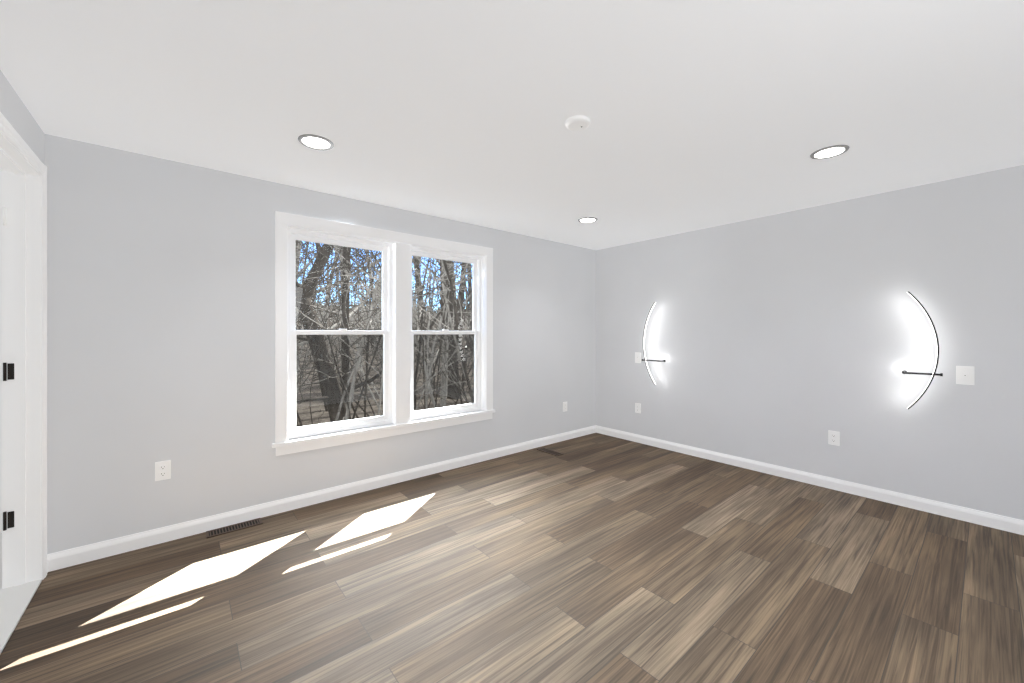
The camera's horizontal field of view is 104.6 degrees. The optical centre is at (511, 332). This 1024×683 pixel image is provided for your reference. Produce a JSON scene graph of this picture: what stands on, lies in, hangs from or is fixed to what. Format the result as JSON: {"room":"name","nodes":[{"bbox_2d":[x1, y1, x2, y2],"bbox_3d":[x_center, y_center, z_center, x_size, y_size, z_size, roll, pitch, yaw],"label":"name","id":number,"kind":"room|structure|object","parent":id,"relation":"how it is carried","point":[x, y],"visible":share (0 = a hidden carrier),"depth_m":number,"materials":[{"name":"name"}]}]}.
{"room":"empty bedroom","nodes":[
{"label":"empty bedroom","id":0,"kind":"room"},
{"bbox_2d":[0,70,44,532],"bbox_3d":[-2.391,0.060,0.155,2.300,2.540,5.300,0,0,-40],"label":"wall","id":1,"kind":"structure","parent":0,"point":[12,107],"depth_m":2.00,"materials":[{"name":"grey paint"}]},
{"bbox_2d":[0,112,46,653],"bbox_3d":[-2.620,0.208,1.527,0.930,2.243,0.946,0,0,-40],"label":"door frame","id":2,"kind":"structure","parent":1,"relation":"attached to","point":[24,176],"depth_m":2.08,"materials":[{"name":"white paint"},{"name":"black metal"}]},
{"bbox_2d":[45,134,595,553],"bbox_3d":[-0.775,0.110,3.832,5.132,2.440,0.160,0,0,-40],"label":"wall","id":3,"kind":"structure","parent":0,"point":[161,272],"depth_m":2.65,"materials":[{"name":"grey paint"}]},
{"bbox_2d":[155,460,170,480],"bbox_3d":[-2.220,0.875,2.518,0.075,0.118,0.009,0,0,-40],"label":"outlet","id":4,"kind":"object","parent":3,"relation":"attached to","point":[163,468],"visible":1,"depth_m":2.52,"materials":[{"name":"white plastic"}]},
{"bbox_2d":[47,425,595,571],"bbox_3d":[-0.734,1.283,3.752,4.852,0.094,0.015,0,0,-40],"label":"baseboard","id":5,"kind":"structure","parent":3,"relation":"attached to","point":[87,553],"depth_m":2.88,"materials":[{"name":"white paint"}]},
{"bbox_2d":[272,211,494,455],"bbox_3d":[-1.015,0.005,3.600,2.038,1.800,0.179,0,0,-40],"label":"window unit","id":6,"kind":"structure","parent":3,"relation":"in","point":[397,249],"depth_m":3.51,"materials":[{"name":"white plastic"}]},
{"bbox_2d":[563,402,566,411],"bbox_3d":[0.661,0.915,4.919,0.075,0.118,0.009,0,0,-40],"label":"outlet","id":7,"kind":"object","parent":3,"relation":"attached to","point":[564,403],"visible":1,"depth_m":4.91,"materials":[{"name":"white plastic"}]},
{"bbox_2d":[0,0,1023,249],"bbox_3d":[0.659,-1.170,2.111,5.132,0.120,4.640,0,0,-40],"label":"ceiling","id":8,"kind":"structure","parent":0,"point":[703,114],"depth_m":1.86,"materials":[{"name":"white paint"}]},
{"bbox_2d":[298,134,333,150],"bbox_3d":[-1.139,-1.106,2.305,0.190,0.008,0.190,0,0,-40],"label":"recessed light","id":9,"kind":"object","parent":8,"relation":"in","point":[316,142],"visible":1,"depth_m":2.30,"materials":[{"name":"grey plastic"}]},
{"bbox_2d":[565,115,589,130],"bbox_3d":[0.346,-1.098,2.084,0.132,0.024,0.132,0,0,-40],"label":"smoke detector","id":10,"kind":"object","parent":8,"relation":"attached to","point":[578,122],"visible":1,"depth_m":2.06,"materials":[{"name":"white plastic"}]},
{"bbox_2d":[578,217,597,222],"bbox_3d":[0.744,-1.106,3.887,0.190,0.008,0.190,0,0,-40],"label":"recessed light","id":11,"kind":"object","parent":8,"relation":"in","point":[585,219],"visible":1,"depth_m":3.88,"materials":[{"name":"grey plastic"}]},
{"bbox_2d":[810,145,849,158],"bbox_3d":[1.946,-1.106,2.429,0.190,0.008,0.190,0,0,-40],"label":"recessed light","id":12,"kind":"object","parent":8,"relation":"in","point":[831,151],"visible":1,"depth_m":2.42,"materials":[{"name":"grey plastic"}]},
{"bbox_2d":[0,433,1023,682],"bbox_3d":[-0.443,1.380,1.700,7.072,0.100,5.220,0,0,-40],"label":"floor","id":13,"kind":"structure","parent":0,"point":[606,559],"depth_m":2.05,"materials":[{"name":"wood"}]},
{"bbox_2d":[206,518,262,537],"bbox_3d":[-1.890,1.327,2.701,0.310,0.006,0.105,0,0,-40],"label":"floor vent","id":14,"kind":"object","parent":13,"relation":"in","point":[231,528],"visible":1,"depth_m":2.70,"materials":[{"name":"brown metal"}]},
{"bbox_2d":[537,447,562,455],"bbox_3d":[0.424,1.327,4.428,0.105,0.006,0.310,0,0,-40],"label":"floor vent","id":15,"kind":"object","parent":13,"relation":"in","point":[543,449],"visible":1,"depth_m":4.42,"materials":[{"name":"brown metal"}]},
{"bbox_2d":[596,165,1023,519],"bbox_3d":[2.620,0.110,3.641,0.160,2.440,4.480,0,0,-40],"label":"wall","id":16,"kind":"structure","parent":0,"point":[776,333],"depth_m":3.33,"materials":[{"name":"grey paint"}]},
{"bbox_2d":[635,352,640,362],"bbox_3d":[1.529,0.300,4.815,0.014,0.125,0.080,0,0,-40],"label":"switch","id":17,"kind":"object","parent":16,"relation":"attached to","point":[637,355],"visible":1,"depth_m":4.82,"materials":[{"name":"white plastic"}]},
{"bbox_2d":[635,403,640,412],"bbox_3d":[1.531,0.913,4.816,0.009,0.118,0.075,0,0,-40],"label":"outlet","id":18,"kind":"object","parent":16,"relation":"attached to","point":[637,405],"visible":1,"depth_m":4.81,"materials":[{"name":"white plastic"}]},
{"bbox_2d":[642,302,665,384],"bbox_3d":[1.649,0.120,4.615,0.086,0.955,0.256,0,0,-40],"label":"sconce","id":19,"kind":"object","parent":16,"relation":"attached to","point":[644,359],"visible":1,"depth_m":4.63,"materials":[{"name":"black metal"}]},
{"bbox_2d":[596,425,1023,534],"bbox_3d":[2.514,1.283,3.631,0.015,0.094,4.360,0,0,-40],"label":"baseboard","id":20,"kind":"structure","parent":16,"relation":"attached to","point":[1000,522],"depth_m":3.30,"materials":[{"name":"white paint"}]},
{"bbox_2d":[828,430,839,445],"bbox_3d":[2.738,0.894,3.368,0.009,0.118,0.075,0,0,-40],"label":"outlet","id":21,"kind":"object","parent":16,"relation":"attached to","point":[833,436],"visible":1,"depth_m":3.37,"materials":[{"name":"white plastic"}]},
{"bbox_2d":[902,291,942,408],"bbox_3d":[3.043,0.130,2.942,0.086,0.885,0.216,0,0,-40],"label":"sconce","id":22,"kind":"object","parent":16,"relation":"attached to","point":[934,373],"visible":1,"depth_m":2.89,"materials":[{"name":"black metal"}]},
{"bbox_2d":[956,366,973,384],"bbox_3d":[3.207,0.300,2.802,0.014,0.130,0.085,0,0,-40],"label":"switch","id":23,"kind":"object","parent":16,"relation":"attached to","point":[964,374],"visible":1,"depth_m":2.80,"materials":[{"name":"white plastic"}]},
{"label":"outside","id":24,"kind":"structure","parent":0,"visible":0},
{"bbox_2d":[297,322,473,425],"bbox_3d":[-11.508,-0.270,44.132,100.000,5.000,75.460,0,0,-40],"label":"ground","id":25,"kind":"structure","parent":24,"point":[303,409],"depth_m":11.33,"materials":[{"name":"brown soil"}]},
{"bbox_2d":[296,301,466,323],"bbox_3d":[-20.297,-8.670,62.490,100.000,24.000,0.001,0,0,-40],"label":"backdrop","id":26,"kind":"structure","parent":25,"relation":"on","point":[329,320],"depth_m":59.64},
{"bbox_2d":[296,240,473,426],"bbox_3d":[-5.754,-8.735,25.888,36.555,23.145,38.511,0,0,-42],"label":"grove","id":27,"kind":"object","parent":25,"relation":"on","point":[339,401],"visible":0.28,"depth_m":7.19,"materials":[{"name":"brown plant"}]}
]}

